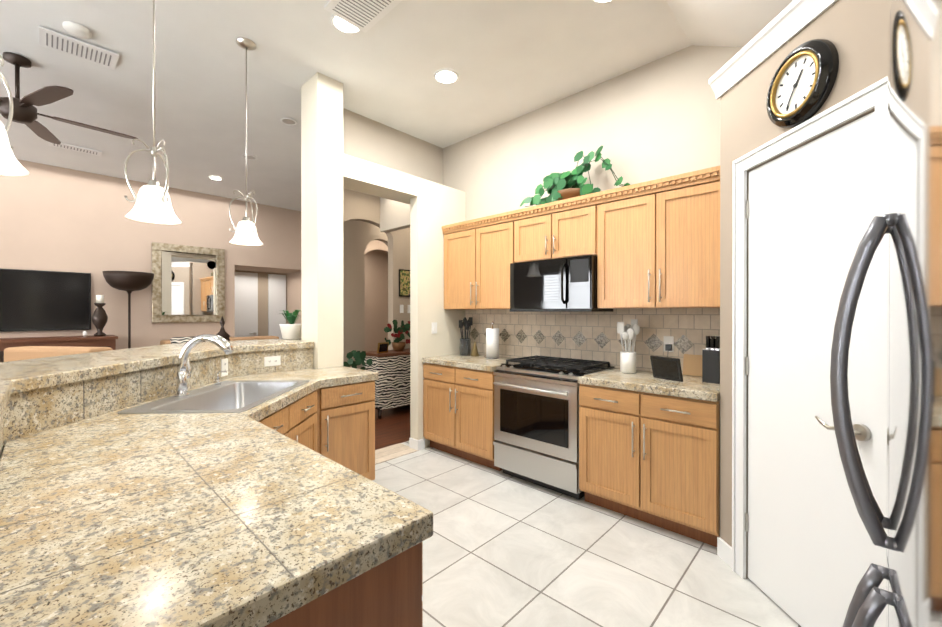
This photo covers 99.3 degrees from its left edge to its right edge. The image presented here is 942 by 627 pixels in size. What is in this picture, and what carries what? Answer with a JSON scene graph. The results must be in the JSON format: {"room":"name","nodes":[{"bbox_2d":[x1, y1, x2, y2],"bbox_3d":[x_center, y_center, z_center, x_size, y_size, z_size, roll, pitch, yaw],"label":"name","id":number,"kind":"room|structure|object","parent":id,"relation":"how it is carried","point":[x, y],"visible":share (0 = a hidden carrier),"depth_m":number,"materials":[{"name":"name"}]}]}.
{"room":"living room and kitchen","nodes":[
{"label":"living room and kitchen","id":0,"kind":"room"},
{"bbox_2d":[0,159,387,349],"bbox_3d":[-4.211,-0.209,5.970,0.970,3.120,9.100,0,0,43],"label":"wall","id":1,"kind":"structure","parent":0,"point":[56,218],"depth_m":5.04,"materials":[{"name":"beige paint"}]},
{"bbox_2d":[0,269,90,331],"bbox_3d":[-5.021,-0.144,4.369,0.045,0.680,1.260,0,0,43],"label":"screen","id":2,"kind":"object","parent":1,"relation":"attached to","point":[34,300],"visible":0.94,"depth_m":4.53,"materials":[{"name":"black plastic"}]},
{"bbox_2d":[151,242,224,322],"bbox_3d":[-3.900,-0.407,5.552,0.055,1.060,0.840,0,0,43],"label":"wall mirror","id":3,"kind":"object","parent":1,"relation":"attached to","point":[188,284],"visible":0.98,"depth_m":5.53,"materials":[{"name":"clear glass"}]},
{"bbox_2d":[207,261,215,268],"bbox_3d":[-3.734,-0.698,5.753,0.020,0.120,0.118,0,0,43],"label":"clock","id":4,"kind":"object","parent":1,"relation":"attached to","point":[211,266],"visible":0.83,"depth_m":5.75,"materials":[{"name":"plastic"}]},
{"bbox_2d":[235,272,285,338],"bbox_3d":[-3.740,0.322,6.943,0.077,2.047,1.040,0,0,43],"label":"doors","id":5,"kind":"structure","parent":1,"relation":"in","point":[260,301],"depth_m":7.02,"materials":[{"name":"white paint"}]},
{"bbox_2d":[343,188,409,368],"bbox_3d":[-0.719,-0.260,6.285,0.120,3.220,3.850,0,0,43],"label":"wall","id":6,"kind":"structure","parent":0,"point":[361,221],"depth_m":5.41,"materials":[{"name":"paint"}]},
{"bbox_2d":[399,269,409,296],"bbox_3d":[-0.946,-0.448,5.941,0.016,0.400,0.300,0,0,43],"label":"wall art","id":7,"kind":"object","parent":6,"relation":"attached to","point":[404,283],"depth_m":5.89,"materials":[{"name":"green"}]},
{"bbox_2d":[400,305,409,312],"bbox_3d":[-0.949,-0.069,5.945,0.008,0.120,0.260,0,0,43],"label":"light switch","id":8,"kind":"object","parent":6,"relation":"attached to","point":[401,306],"depth_m":5.88,"materials":[{"name":"white plastic"}]},
{"bbox_2d":[365,250,387,351],"bbox_3d":[-5.206,-0.302,6.977,0.100,3.300,9.200,0,0,43],"label":"wall","id":9,"kind":"structure","parent":0,"point":[376,292],"depth_m":9.90,"materials":[{"name":"beige paint"}]},
{"bbox_2d":[301,72,465,447],"bbox_3d":[-0.826,-0.293,4.007,0.490,3.300,1.709,0,0,43],"label":"wall","id":10,"kind":"structure","parent":0,"point":[341,147],"depth_m":3.78,"materials":[{"name":"beige paint"}]},
{"bbox_2d":[375,443,418,464],"bbox_3d":[-0.903,1.356,3.776,0.320,0.004,0.800,0,0,43],"label":"tile","id":11,"kind":"object","parent":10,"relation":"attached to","point":[388,453],"depth_m":3.89,"materials":[{"name":"beige tile"}]},
{"bbox_2d":[409,438,424,449],"bbox_3d":[-0.543,1.307,4.032,0.134,0.100,0.094,0,0,43],"label":"baseboard","id":12,"kind":"structure","parent":10,"relation":"attached to","point":[415,444],"depth_m":3.99,"materials":[{"name":"white paint"}]},
{"bbox_2d":[432,322,436,333],"bbox_3d":[-0.376,0.149,4.121,0.010,0.115,0.070,0,0,43],"label":"switch plate","id":13,"kind":"object","parent":10,"relation":"attached to","point":[434,327],"visible":1,"depth_m":4.11,"materials":[{"name":"white plastic"}]},
{"bbox_2d":[375,405,409,449],"bbox_3d":[-3.344,1.384,5.226,5.219,0.060,9.200,0,0,43],"label":"floor","id":14,"kind":"structure","parent":0,"point":[392,426],"depth_m":4.79,"materials":[{"name":"brown wood"}]},
{"bbox_2d":[4,346,112,361],"bbox_3d":[-3.462,0.820,2.999,0.840,1.080,0.840,0,0,8],"label":"armchair","id":15,"kind":"object","parent":14,"relation":"on","point":[21,353],"visible":0.12,"depth_m":3.24,"materials":[{"name":"brown fabric"}]},
{"bbox_2d":[0,335,117,361],"bbox_3d":[-4.838,0.812,4.213,0.527,1.090,1.640,0,0,43],"label":"console table","id":16,"kind":"object","parent":14,"relation":"on","point":[90,341],"visible":0.12,"depth_m":4.34,"materials":[{"name":"brown wood"}]},
{"bbox_2d":[82,295,107,336],"bbox_3d":[-4.365,0.025,4.645,0.165,0.480,0.220,0,0,43],"label":"candle holder","id":17,"kind":"object","parent":16,"relation":"on","point":[99,318],"visible":1,"depth_m":4.65,"materials":[{"name":"brown wood"}]},
{"bbox_2d":[103,271,153,347],"bbox_3d":[-4.198,0.427,4.915,0.486,1.855,0.486,0,0,43],"label":"floor lamp","id":18,"kind":"object","parent":14,"relation":"on","point":[128,282],"visible":0.85,"depth_m":4.79,"materials":[{"name":"brown metal"}]},
{"bbox_2d":[160,336,278,344],"bbox_3d":[-3.307,0.789,5.519,0.930,0.968,1.780,0,0,43],"label":"sofa","id":19,"kind":"object","parent":14,"relation":"on","point":[172,340],"visible":0.17,"depth_m":5.38,"materials":[{"name":"multicoloured fabric"}]},
{"bbox_2d":[216,316,229,340],"bbox_3d":[-3.007,0.695,4.837,0.360,1.320,0.360,0,0,43],"label":"urn","id":20,"kind":"object","parent":14,"relation":"on","point":[222,332],"visible":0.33,"depth_m":4.82,"materials":[{"name":"brown"}]},
{"bbox_2d":[343,350,372,369],"bbox_3d":[-1.499,0.908,5.010,0.496,0.893,0.720,0,0,43],"label":"potted plant","id":21,"kind":"object","parent":14,"relation":"on","point":[359,356],"visible":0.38,"depth_m":4.96,"materials":[{"name":"green plant"}]},
{"bbox_2d":[362,348,409,418],"bbox_3d":[-0.863,0.935,5.668,0.460,0.835,1.290,0,0,43],"label":"chest","id":22,"kind":"object","parent":14,"relation":"on","point":[392,382],"visible":0.44,"depth_m":5.23,"materials":[{"name":"multicoloured wood"}]},
{"bbox_2d":[377,320,409,352],"bbox_3d":[-1.059,0.301,5.474,0.240,0.434,0.644,0,0,43],"label":"potted plant","id":23,"kind":"object","parent":22,"relation":"on","point":[397,345],"visible":1,"depth_m":5.49,"materials":[{"name":"green plant"}]},
{"bbox_2d":[0,0,793,210],"bbox_3d":[-1.785,-1.532,3.678,9.600,0.980,9.300,0,0,43],"label":"ceiling","id":24,"kind":"structure","parent":0,"point":[507,60],"depth_m":3.12,"materials":[{"name":"paint"}]},
{"bbox_2d":[0,55,28,175],"bbox_3d":[-1.486,-1.192,1.198,0.216,1.485,0.216,0,0,43],"label":"pendant lamp","id":25,"kind":"object","parent":24,"relation":"hanging from","point":[10,165],"visible":1,"depth_m":1.28,"materials":[{"name":"white glass"}]},
{"bbox_2d":[0,52,137,144],"bbox_3d":[-3.287,-1.638,2.970,1.312,0.460,1.270,0,0,43],"label":"ceiling fan","id":26,"kind":"object","parent":24,"relation":"hanging from","point":[25,111],"visible":0.94,"depth_m":2.90,"materials":[{"name":"brown wood"}]},
{"bbox_2d":[49,142,101,155],"bbox_3d":[-4.192,-1.750,4.244,0.160,0.012,0.400,0,0,43],"label":"ceiling vent","id":27,"kind":"object","parent":24,"relation":"in","point":[80,149],"visible":0.94,"depth_m":4.24,"materials":[{"name":"white metal"}]},
{"bbox_2d":[63,21,91,38],"bbox_3d":[-2.647,-1.899,2.690,0.140,0.035,0.140,0,0,43],"label":"smoke detector","id":28,"kind":"object","parent":24,"relation":"attached to","point":[77,30],"visible":0.94,"depth_m":2.67,"materials":[{"name":"white plastic"}]},
{"bbox_2d":[38,26,118,69],"bbox_3d":[-2.808,-1.892,2.869,0.260,0.012,0.400,0,0,43],"label":"ceiling vent","id":29,"kind":"object","parent":24,"relation":"in","point":[67,45],"visible":1,"depth_m":2.85,"materials":[{"name":"white metal"}]},
{"bbox_2d":[124,0,181,223],"bbox_3d":[-1.521,-1.194,1.918,0.216,1.485,0.216,0,0,43],"label":"pendant lamp","id":30,"kind":"object","parent":24,"relation":"hanging from","point":[153,202],"visible":1,"depth_m":1.89,"materials":[{"name":"white glass"}]},
{"bbox_2d":[209,176,222,180],"bbox_3d":[-3.315,-1.753,5.189,0.156,0.009,0.156,0,0,43],"label":"recessed light","id":31,"kind":"object","parent":24,"relation":"in","point":[215,178],"visible":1,"depth_m":5.19,"materials":[{"name":"white paint"}]},
{"bbox_2d":[229,37,262,245],"bbox_3d":[-1.613,-1.222,2.870,0.216,1.435,0.216,0,0,43],"label":"pendant lamp","id":32,"kind":"object","parent":24,"relation":"hanging from","point":[246,232],"visible":1,"depth_m":2.84,"materials":[{"name":"white glass"}]},
{"bbox_2d":[242,154,256,159],"bbox_3d":[-2.578,-1.819,4.659,0.156,0.009,0.156,0,0,43],"label":"recessed light","id":33,"kind":"object","parent":24,"relation":"in","point":[250,157],"visible":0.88,"depth_m":4.66,"materials":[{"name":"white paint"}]},
{"bbox_2d":[280,117,296,125],"bbox_3d":[-1.800,-1.896,3.952,0.156,0.009,0.156,0,0,43],"label":"recessed light","id":34,"kind":"object","parent":24,"relation":"in","point":[288,121],"visible":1,"depth_m":3.95,"materials":[{"name":"white paint"}]},
{"bbox_2d":[330,14,360,33],"bbox_3d":[-0.828,-1.933,2.665,0.206,0.009,0.206,0,0,43],"label":"recessed light","id":35,"kind":"object","parent":24,"relation":"in","point":[340,25],"visible":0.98,"depth_m":2.69,"materials":[{"name":"white glass"}]},
{"bbox_2d":[324,0,401,32],"bbox_3d":[-0.675,-1.931,2.493,0.420,0.012,0.300,0,0,43],"label":"ceiling vent","id":36,"kind":"object","parent":24,"relation":"in","point":[365,16],"visible":1,"depth_m":2.54,"materials":[{"name":"white metal"}]},
{"bbox_2d":[434,69,458,83],"bbox_3d":[-0.202,-1.935,3.271,0.206,0.009,0.206,0,0,43],"label":"recessed light","id":37,"kind":"object","parent":24,"relation":"in","point":[446,76],"visible":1,"depth_m":3.26,"materials":[{"name":"white glass"}]},
{"bbox_2d":[591,0,614,3],"bbox_3d":[0.814,-1.932,2.395,0.206,0.009,0.206,0,0,43],"label":"recessed light","id":38,"kind":"object","parent":24,"relation":"in","point":[601,1],"visible":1,"depth_m":2.47,"materials":[{"name":"white glass"}]},
{"bbox_2d":[380,45,742,374],"bbox_3d":[0.858,-0.352,3.678,5.750,3.420,0.120,0,0,43],"label":"wall","id":39,"kind":"structure","parent":0,"point":[657,119],"depth_m":3.34,"materials":[{"name":"paint"}]},
{"bbox_2d":[444,221,514,309],"bbox_3d":[0.147,-0.438,4.003,0.921,0.790,0.370,0,0,43],"label":"upper cabinet","id":40,"kind":"object","parent":39,"relation":"attached to","point":[477,261],"visible":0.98,"depth_m":3.86,"materials":[{"name":"brown wood"}]},
{"bbox_2d":[442,166,719,233],"bbox_3d":[0.761,-0.873,3.430,2.600,0.081,0.359,0,0,43],"label":"crown molding","id":41,"kind":"structure","parent":40,"relation":"on","point":[693,178],"depth_m":3.01,"materials":[{"name":"brown wood"}]},
{"bbox_2d":[514,205,596,262],"bbox_3d":[0.769,-0.641,3.416,0.780,0.380,0.370,0,0,43],"label":"upper cabinet","id":42,"kind":"object","parent":39,"relation":"attached to","point":[569,233],"visible":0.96,"depth_m":3.27,"materials":[{"name":"brown wood"}]},
{"bbox_2d":[510,255,612,311],"bbox_3d":[0.735,-0.228,3.381,0.772,0.425,0.440,0,0,43],"label":"over-the-range microwave","id":43,"kind":"object","parent":42,"relation":"attached to","point":[568,284],"visible":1,"depth_m":3.20,"materials":[{"name":"black"}]},
{"bbox_2d":[520,146,629,206],"bbox_3d":[0.838,-1.135,3.312,0.893,0.444,0.336,0,0,43],"label":"ivy plant","id":44,"kind":"object","parent":42,"relation":"on","point":[563,185],"visible":0.73,"depth_m":3.29,"materials":[{"name":"green plant"}]},
{"bbox_2d":[465,308,719,373],"bbox_3d":[0.872,0.201,3.572,2.570,0.485,0.015,0,0,43],"label":"backsplash","id":45,"kind":"structure","parent":39,"relation":"attached to","point":[595,336],"depth_m":3.39,"materials":[{"name":"tile"}]},
{"bbox_2d":[664,336,673,356],"bbox_3d":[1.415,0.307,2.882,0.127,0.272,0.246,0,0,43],"label":"electrical outlet","id":46,"kind":"object","parent":45,"relation":"attached to","point":[668,343],"visible":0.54,"depth_m":2.97,"materials":[{"name":"white plastic"}]},
{"bbox_2d":[597,181,719,308],"bbox_3d":[1.369,-0.434,2.851,0.859,0.790,0.370,0,0,43],"label":"upper cabinet","id":47,"kind":"object","parent":39,"relation":"attached to","point":[659,250],"visible":0.96,"depth_m":2.71,"materials":[{"name":"brown wood"}]},
{"bbox_2d":[372,441,800,626],"bbox_3d":[-0.805,1.397,0.921,4.380,0.060,6.420,0,0,43],"label":"floor","id":48,"kind":"structure","parent":0,"point":[501,549],"depth_m":2.17,"materials":[{"name":"white tile"}]},
{"bbox_2d":[0,348,313,458],"bbox_3d":[-1.548,0.823,2.148,0.554,1.079,2.430,0,0,-1],"label":"wall","id":49,"kind":"structure","parent":48,"relation":"on","point":[26,413],"depth_m":1.85,"materials":[{"name":"stone"}]},
{"bbox_2d":[0,338,313,418],"bbox_3d":[-1.770,0.258,2.222,1.018,0.050,3.230,0,0,-1],"label":"bar","id":50,"kind":"object","parent":49,"relation":"on","point":[18,376],"visible":0.81,"depth_m":1.95,"materials":[{"name":"stone"}]},
{"bbox_2d":[279,310,300,338],"bbox_3d":[-1.600,0.097,3.578,0.231,0.263,0.275,0,0,43],"label":"pot","id":51,"kind":"object","parent":50,"relation":"on","point":[292,330],"visible":0.85,"depth_m":3.52,"materials":[{"name":"white ceramic"}]},
{"bbox_2d":[221,358,227,376],"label":"outlet","id":52,"kind":"object","parent":49,"relation":"attached to","point":[224,362],"depth_m":2.71,"materials":[{"name":"white plastic"}]},
{"bbox_2d":[264,356,280,366],"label":"outlet","id":53,"kind":"object","parent":49,"relation":"attached to","point":[272,361],"depth_m":3.02,"materials":[{"name":"white plastic"}]},
{"bbox_2d":[258,380,422,626],"bbox_3d":[-0.851,0.936,1.910,2.469,0.856,1.802,0,0,43],"label":"kitchen island","id":54,"kind":"object","parent":48,"relation":"on","point":[336,424],"visible":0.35,"depth_m":0.90,"materials":[{"name":"brown wood"}]},
{"bbox_2d":[0,386,432,626],"bbox_3d":[-1.222,0.478,1.509,2.477,0.057,0.720,0,0,43],"label":"island countertop","id":55,"kind":"structure","parent":54,"relation":"on","point":[234,572],"depth_m":0.86,"materials":[{"name":"stone"}]},
{"bbox_2d":[174,334,234,396],"bbox_3d":[-1.496,0.277,2.261,0.458,0.333,0.307,0,0,43],"label":"sink faucet","id":56,"kind":"object","parent":55,"relation":"on","point":[225,346],"visible":1,"depth_m":2.14,"materials":[{"name":"silver metal"}]},
{"bbox_2d":[117,380,308,413],"bbox_3d":[-1.328,0.540,2.216,0.560,0.194,0.840,0,0,-2],"label":"island sink","id":57,"kind":"object","parent":55,"relation":"in","point":[233,396],"visible":0.56,"depth_m":2.34,"materials":[{"name":"silver metal"}]},
{"bbox_2d":[203,366,377,415],"bbox_3d":[-1.050,0.475,2.599,1.242,0.057,1.101,0,0,43],"label":"island countertop","id":58,"kind":"structure","parent":54,"relation":"on","point":[320,378],"depth_m":2.79,"materials":[{"name":"stone"}]},
{"bbox_2d":[0,370,359,593],"bbox_3d":[-0.922,0.448,1.826,2.465,0.001,1.581,0,0,43],"label":"grout lines","id":59,"kind":"object","parent":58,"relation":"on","point":[282,564],"depth_m":0.95,"materials":[{"name":"brown"}]},
{"bbox_2d":[423,363,502,470],"bbox_3d":[0.047,0.925,3.901,0.921,0.865,0.638,0,0,43],"label":"base cabinet","id":60,"kind":"object","parent":48,"relation":"on","point":[458,411],"visible":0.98,"depth_m":3.66,"materials":[{"name":"brown wood"}]},
{"bbox_2d":[422,354,524,371],"bbox_3d":[0.054,0.467,3.908,0.921,0.049,0.619,0,0,43],"label":"countertop","id":61,"kind":"structure","parent":60,"relation":"on","point":[480,362],"depth_m":3.77,"materials":[{"name":"stone"}]},
{"bbox_2d":[459,317,472,355],"bbox_3d":[-0.059,0.240,4.226,0.164,0.402,0.135,0,0,43],"label":"crock","id":62,"kind":"object","parent":61,"relation":"on","point":[465,346],"visible":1,"depth_m":4.18,"materials":[{"name":"black metal"}]},
{"bbox_2d":[471,341,478,355],"bbox_3d":[0.041,0.366,4.162,0.090,0.150,0.090,0,0,43],"label":"grater","id":63,"kind":"object","parent":61,"relation":"on","point":[474,352],"visible":1,"depth_m":4.14,"materials":[{"name":"gold metal"}]},
{"bbox_2d":[484,322,500,359],"bbox_3d":[0.211,0.260,3.905,0.170,0.364,0.170,0,0,43],"label":"paper towel","id":64,"kind":"object","parent":61,"relation":"on","point":[492,343],"visible":1,"depth_m":3.85,"materials":[{"name":"white paper"}]},
{"bbox_2d":[493,355,614,498],"bbox_3d":[0.657,0.878,3.302,0.794,0.962,0.667,0,0,43],"label":"range","id":65,"kind":"object","parent":48,"relation":"on","point":[536,419],"visible":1,"depth_m":3.09,"materials":[{"name":"silver metal"}]},
{"bbox_2d":[579,384,719,546],"bbox_3d":[1.269,0.929,2.749,0.859,0.865,0.638,0,0,43],"label":"base cabinet","id":66,"kind":"object","parent":48,"relation":"on","point":[652,458],"visible":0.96,"depth_m":2.50,"materials":[{"name":"brown wood"}]},
{"bbox_2d":[578,368,719,401],"bbox_3d":[1.276,0.470,2.755,0.859,0.049,0.619,0,0,43],"label":"countertop","id":67,"kind":"structure","parent":66,"relation":"on","point":[692,387],"depth_m":2.59,"materials":[{"name":"stone"}]},
{"bbox_2d":[617,319,639,373],"bbox_3d":[1.189,0.244,3.007,0.158,0.401,0.134,0,0,43],"label":"crock","id":68,"kind":"object","parent":67,"relation":"on","point":[628,357],"visible":1,"depth_m":2.97,"materials":[{"name":"white ceramic"}]},
{"bbox_2d":[650,356,682,381],"bbox_3d":[1.321,0.369,2.698,0.216,0.154,0.144,0,0,43],"label":"digital photo frame","id":69,"kind":"object","parent":67,"relation":"on","point":[667,368],"visible":0.98,"depth_m":2.67,"materials":[{"name":"black"}]},
{"bbox_2d":[683,354,701,376],"bbox_3d":[1.672,0.248,2.830,0.300,0.397,0.070,0,0,43],"label":"cutting board","id":70,"kind":"object","parent":67,"relation":"on","point":[692,365],"visible":0.19,"depth_m":2.87,"materials":[{"name":"brown wood"}]},
{"bbox_2d":[702,336,719,383],"bbox_3d":[1.596,0.296,2.612,0.140,0.300,0.100,0,0,-37],"label":"knife block","id":71,"kind":"object","parent":67,"relation":"on","point":[711,363],"visible":0.85,"depth_m":2.58,"materials":[{"name":"black"}]},
{"bbox_2d":[830,0,941,626],"bbox_3d":[1.079,0.383,0.564,0.852,1.970,0.910,0,0,43],"label":"fridge","id":72,"kind":"object","parent":48,"relation":"on","point":[909,223],"visible":1,"depth_m":0.63,"materials":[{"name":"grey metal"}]},
{"bbox_2d":[720,0,891,578],"bbox_3d":[1.870,0.004,1.743,1.380,2.720,1.307,0,0,43],"label":"wall","id":73,"kind":"structure","parent":0,"point":[855,32],"depth_m":1.99,"materials":[{"name":"beige paint"}]},
{"bbox_2d":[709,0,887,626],"bbox_3d":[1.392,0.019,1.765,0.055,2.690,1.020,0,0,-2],"label":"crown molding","id":74,"kind":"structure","parent":73,"relation":"attached to","point":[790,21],"depth_m":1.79,"materials":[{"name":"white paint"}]},
{"bbox_2d":[766,39,838,127],"bbox_3d":[1.396,-0.976,1.712,0.048,0.330,0.330,0,0,-2],"label":"wall clock","id":75,"kind":"object","parent":73,"relation":"attached to","point":[808,71],"visible":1,"depth_m":1.67,"materials":[{"name":"black metal"}]},
{"bbox_2d":[745,111,874,626],"bbox_3d":[1.436,0.316,1.728,0.486,2.073,0.483,0,0,43],"label":"pantry door","id":76,"kind":"structure","parent":73,"relation":"in","point":[810,211],"depth_m":1.70,"materials":[{"name":"white paint"}]}
]}

